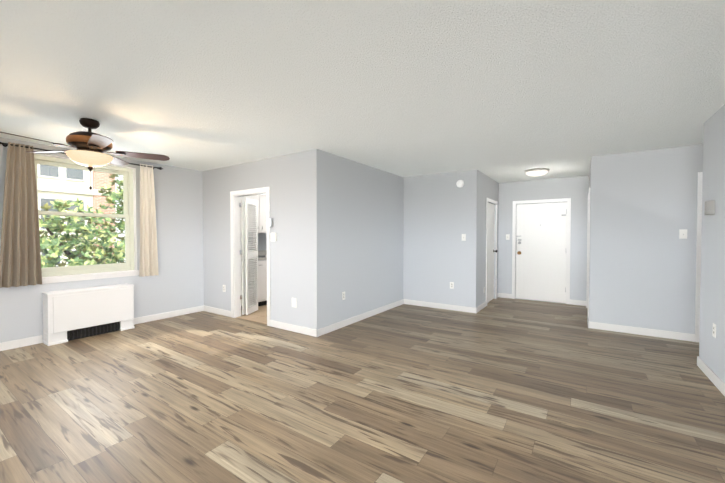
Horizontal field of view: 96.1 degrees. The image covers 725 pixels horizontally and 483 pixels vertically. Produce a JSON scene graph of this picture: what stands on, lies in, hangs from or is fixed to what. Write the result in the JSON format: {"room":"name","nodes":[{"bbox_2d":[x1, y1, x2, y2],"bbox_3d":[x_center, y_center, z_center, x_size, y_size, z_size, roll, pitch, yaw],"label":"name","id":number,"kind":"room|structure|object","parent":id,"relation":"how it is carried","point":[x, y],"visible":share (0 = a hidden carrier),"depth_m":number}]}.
{"room":"empty living room","nodes":[
{"label":"empty living room","id":0,"kind":"room"},
{"bbox_2d":[0,137,266,342],"bbox_3d":[-2.767,-0.008,5.968,0.250,2.440,10.020,1,1,34],"label":"wall","id":1,"kind":"structure","parent":0,"point":[176,283],"depth_m":5.15},
{"bbox_2d":[0,335,42,350],"bbox_3d":[-4.656,1.220,2.949,0.013,0.095,2.565,1,1,34],"label":"baseboard","id":2,"kind":"structure","parent":1,"relation":"attached to","point":[18,343],"depth_m":3.85},
{"bbox_2d":[0,142,162,287],"bbox_3d":[-3.619,-0.306,4.359,0.126,1.675,1.800,1,1,34],"label":"curtains","id":3,"kind":"object","parent":1,"relation":"hanging from","point":[20,259],"visible":1,"depth_m":3.84},
{"bbox_2d":[34,153,136,276],"bbox_3d":[-3.755,-0.320,4.424,0.170,1.520,1.135,1,1,34],"label":"window","id":4,"kind":"structure","parent":1,"relation":"in","point":[128,207],"depth_m":4.58},
{"bbox_2d":[42,270,138,283],"bbox_3d":[-3.706,0.476,4.405,0.108,0.079,1.235,1,1,34],"label":"window sill","id":5,"kind":"structure","parent":1,"relation":"attached to","point":[69,278],"depth_m":4.37},
{"bbox_2d":[134,306,202,324],"bbox_3d":[-3.109,1.178,5.245,0.013,0.095,1.155,1,1,34],"label":"baseboard","id":6,"kind":"structure","parent":1,"relation":"attached to","point":[159,316],"depth_m":5.20},
{"bbox_2d":[244,195,259,232],"bbox_3d":[-2.239,-0.543,6.205,0.345,0.760,0.400,1,1,34],"label":"upper cabinet","id":7,"kind":"object","parent":1,"relation":"attached to","point":[257,197],"depth_m":6.25},
{"bbox_2d":[241,251,266,266],"bbox_3d":[-1.845,0.329,6.642,0.527,0.280,2.352,1,1,34],"label":"countertop","id":8,"kind":"structure","parent":1,"relation":"attached to","point":[262,255],"depth_m":6.08},
{"bbox_2d":[260,195,266,232],"bbox_3d":[-2.015,-0.549,6.536,0.345,0.760,0.400,1,1,34],"label":"upper cabinet","id":9,"kind":"object","parent":1,"relation":"attached to","point":[263,225],"depth_m":6.35},
{"bbox_2d":[203,149,322,329],"bbox_3d":[-1.659,0.509,5.026,2.650,3.440,0.120,1,1,34],"label":"wall","id":10,"kind":"structure","parent":0,"point":[294,182],"depth_m":4.58},
{"bbox_2d":[203,305,230,316],"bbox_3d":[-2.443,1.173,5.485,0.790,0.095,0.013,1,1,34],"label":"baseboard","id":11,"kind":"structure","parent":10,"relation":"attached to","point":[205,308],"depth_m":5.47},
{"bbox_2d":[230,187,270,325],"bbox_3d":[-1.697,0.215,5.036,0.934,2.027,0.136,1,1,34],"label":"door frame","id":12,"kind":"structure","parent":10,"relation":"attached to","point":[235,227],"depth_m":5.22},
{"bbox_2d":[238,193,265,314],"bbox_3d":[-1.630,0.241,5.272,0.902,1.927,0.470,1,1,34],"label":"kitchen door","id":13,"kind":"structure","parent":10,"relation":"in","point":[249,296],"depth_m":5.42},
{"bbox_2d":[268,218,272,226],"bbox_3d":[-1.331,-0.275,4.692,0.076,0.124,0.042,1,1,34],"label":"intercom","id":14,"kind":"object","parent":10,"relation":"attached to","point":[270,222],"visible":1,"depth_m":4.67},
{"bbox_2d":[271,233,276,240],"bbox_3d":[-1.276,-0.064,4.660,0.100,0.124,0.040,1,1,34],"label":"switch plate","id":15,"kind":"object","parent":10,"relation":"attached to","point":[273,236],"visible":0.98,"depth_m":4.64},
{"bbox_2d":[270,320,315,336],"bbox_3d":[-0.975,1.191,4.496,0.890,0.095,0.013,1,1,34],"label":"baseboard","id":16,"kind":"structure","parent":10,"relation":"attached to","point":[290,327],"depth_m":4.47},
{"bbox_2d":[292,298,296,307],"bbox_3d":[-0.939,0.839,4.468,0.090,0.130,0.008,1,1,34],"label":"electrical outlet cover","id":17,"kind":"object","parent":10,"relation":"attached to","point":[294,302],"visible":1,"depth_m":4.46},
{"bbox_2d":[0,297,724,482],"bbox_3d":[0.617,1.310,3.784,8.330,0.124,10.140,1,1,34],"label":"floor","id":18,"kind":"structure","parent":0,"point":[503,390],"depth_m":2.56},
{"bbox_2d":[42,283,134,345],"bbox_3d":[-3.594,0.929,4.323,0.230,0.625,0.912,1,1,34],"label":"radiator","id":19,"kind":"object","parent":18,"relation":"on","point":[72,314],"visible":1,"depth_m":4.20},
{"bbox_2d":[241,259,250,309],"bbox_3d":[-2.332,0.779,5.848,0.615,0.870,0.476,1,1,34],"label":"base cabinet","id":20,"kind":"object","parent":18,"relation":"on","point":[241,259],"depth_m":5.65},
{"bbox_2d":[258,267,266,305],"bbox_3d":[-2.125,0.848,6.156,0.615,0.720,0.396,1,1,34],"label":"base cabinet","id":21,"kind":"object","parent":18,"relation":"on","point":[262,271],"depth_m":6.03},
{"bbox_2d":[0,0,724,182],"bbox_3d":[0.617,-1.248,3.737,8.330,0.120,10.140,1,1,34],"label":"ceiling","id":22,"kind":"structure","parent":0,"point":[501,91],"depth_m":2.32},
{"bbox_2d":[0,118,169,189],"bbox_3d":[-2.643,-0.840,3.137,1.261,0.673,1.266,1,1,34],"label":"ceiling fan","id":23,"kind":"object","parent":22,"relation":"hanging from","point":[91,147],"visible":1,"depth_m":3.09},
{"bbox_2d":[524,168,548,175],"bbox_3d":[2.985,-1.172,5.580,0.380,0.098,0.380,1,1,34],"label":"hall ceiling light","id":24,"kind":"object","parent":22,"relation":"attached to","point":[536,172],"visible":1,"depth_m":5.46},
{"bbox_2d":[323,151,403,326],"bbox_3d":[0.082,0.003,5.338,0.120,2.440,2.360,1,1,34],"label":"wall","id":25,"kind":"structure","parent":0,"point":[363,228],"depth_m":5.04},
{"bbox_2d":[316,299,403,336],"bbox_3d":[0.101,1.177,5.266,0.013,0.095,2.493,1,1,34],"label":"baseboard","id":26,"kind":"structure","parent":25,"relation":"attached to","point":[338,325],"depth_m":4.95},
{"bbox_2d":[403,169,478,307],"bbox_3d":[0.294,-0.021,6.690,4.020,2.440,0.120,1,1,34],"label":"wall","id":27,"kind":"structure","parent":0,"point":[440,219],"depth_m":5.86},
{"bbox_2d":[404,299,476,312],"bbox_3d":[1.370,1.165,5.908,1.363,0.095,0.013,1,1,34],"label":"baseboard","id":28,"kind":"structure","parent":27,"relation":"attached to","point":[410,302],"depth_m":5.86},
{"bbox_2d":[456,180,463,187],"bbox_3d":[1.687,-1.002,5.636,0.136,0.136,0.040,1,1,34],"label":"smoke detector","id":29,"kind":"object","parent":27,"relation":"attached to","point":[459,183],"visible":1,"depth_m":5.62},
{"bbox_2d":[478,171,498,305],"bbox_3d":[2.400,0.485,6.335,0.120,3.440,1.630,1,1,34],"label":"wall","id":30,"kind":"structure","parent":0,"point":[489,187],"depth_m":5.95},
{"bbox_2d":[477,301,485,312],"bbox_3d":[2.123,1.167,5.818,0.013,0.095,0.680,1,1,34],"label":"baseboard","id":31,"kind":"structure","parent":30,"relation":"attached to","point":[480,307],"depth_m":5.80},
{"bbox_2d":[486,198,497,305],"bbox_3d":[2.563,0.189,6.450,0.016,2.027,0.894,1,1,34],"label":"door frame","id":32,"kind":"structure","parent":30,"relation":"attached to","point":[487,199],"depth_m":6.12},
{"bbox_2d":[487,203,497,302],"bbox_3d":[2.550,0.219,6.459,0.115,1.951,0.758,1,1,34],"label":"closet door","id":33,"kind":"structure","parent":30,"relation":"in","point":[490,284],"depth_m":6.54},
{"bbox_2d":[498,175,588,300],"bbox_3d":[3.594,0.480,6.586,1.820,3.440,0.120,1,1,34],"label":"wall","id":34,"kind":"structure","parent":0,"point":[575,189],"depth_m":6.37},
{"bbox_2d":[497,293,511,298],"bbox_3d":[3.010,1.147,6.895,0.280,0.095,0.040,1,1,34],"label":"baseboard","id":35,"kind":"structure","parent":34,"relation":"attached to","point":[503,295],"depth_m":6.90},
{"bbox_2d":[515,202,566,303],"bbox_3d":[3.575,0.217,6.553,0.892,1.969,0.148,1,1,34],"label":"entry door","id":36,"kind":"structure","parent":34,"relation":"in","point":[541,229],"depth_m":6.55},
{"bbox_2d":[570,299,585,305],"bbox_3d":[4.089,1.161,6.169,0.280,0.095,0.040,1,1,34],"label":"baseboard","id":37,"kind":"structure","parent":34,"relation":"attached to","point":[573,302],"depth_m":6.18},
{"bbox_2d":[587,162,590,307],"bbox_3d":[3.810,0.502,5.386,0.120,3.440,1.630,1,1,34],"label":"wall","id":38,"kind":"structure","parent":0,"point":[590,191],"depth_m":4.92},
{"bbox_2d":[586,188,589,324],"bbox_3d":[3.740,0.208,5.398,0.016,2.027,1.424,1,1,34],"label":"door frame","id":39,"kind":"structure","parent":38,"relation":"attached to","point":[588,215],"depth_m":4.82},
{"bbox_2d":[589,144,702,333],"bbox_3d":[4.250,0.527,4.035,2.360,3.440,0.120,1,1,34],"label":"wall","id":40,"kind":"structure","parent":0,"point":[643,211],"depth_m":4.30},
{"bbox_2d":[588,320,694,341],"bbox_3d":[3.678,1.194,4.353,1.093,0.095,0.013,1,1,34],"label":"baseboard","id":41,"kind":"structure","parent":40,"relation":"attached to","point":[594,325],"depth_m":4.31},
{"bbox_2d":[679,229,686,238],"bbox_3d":[4.029,-0.094,4.089,0.072,0.116,0.016,1,1,34],"label":"switch plate","id":42,"kind":"object","parent":40,"relation":"attached to","point":[682,233],"depth_m":4.09},
{"bbox_2d":[695,172,702,341],"bbox_3d":[4.523,0.202,3.763,0.950,2.100,0.016,1,1,34],"label":"door frame","id":43,"kind":"structure","parent":40,"relation":"attached to","point":[700,174],"depth_m":4.01},
{"bbox_2d":[699,104,724,382],"bbox_3d":[1.764,0.088,0.703,0.150,2.440,6.110,1,1,34],"label":"wall","id":44,"kind":"structure","parent":0,"point":[712,311],"depth_m":2.96},
{"bbox_2d":[705,200,714,214],"bbox_3d":[3.193,-0.309,2.995,0.048,0.130,0.085,1,1,34],"label":"metal box","id":45,"kind":"object","parent":44,"relation":"attached to","point":[709,207],"visible":1,"depth_m":2.96},
{"bbox_2d":[697,356,724,395],"bbox_3d":[1.709,1.259,0.787,0.013,0.095,6.093,1,1,34],"label":"baseboard","id":46,"kind":"structure","parent":44,"relation":"attached to","point":[714,378],"depth_m":2.94},
{"bbox_2d":[712,323,715,337],"bbox_3d":[3.154,0.798,2.921,0.008,0.116,0.072,1,1,34],"label":"electrical outlet plate","id":47,"kind":"object","parent":44,"relation":"attached to","point":[714,325],"depth_m":2.91},
{"label":"outside","id":48,"kind":"structure","parent":0,"visible":0},
{"bbox_3d":[-26.116,10.047,20.571,53.990,0.200,85.000,1,1,34],"label":"ground","id":49,"kind":"structure","parent":48,"visible":0},
{"bbox_2d":[37,164,115,266],"bbox_3d":[-27.890,-0.968,15.776,10.180,22.000,23.400,1,1,34],"label":"building","id":50,"kind":"structure","parent":49,"relation":"on","point":[93,195],"depth_m":20.74},
{"bbox_2d":[38,174,124,267],"bbox_3d":[-8.011,3.683,10.743,4.231,12.898,6.232,1,1,34],"label":"tree","id":51,"kind":"object","parent":49,"relation":"on","point":[70,244],"depth_m":9.27}
]}

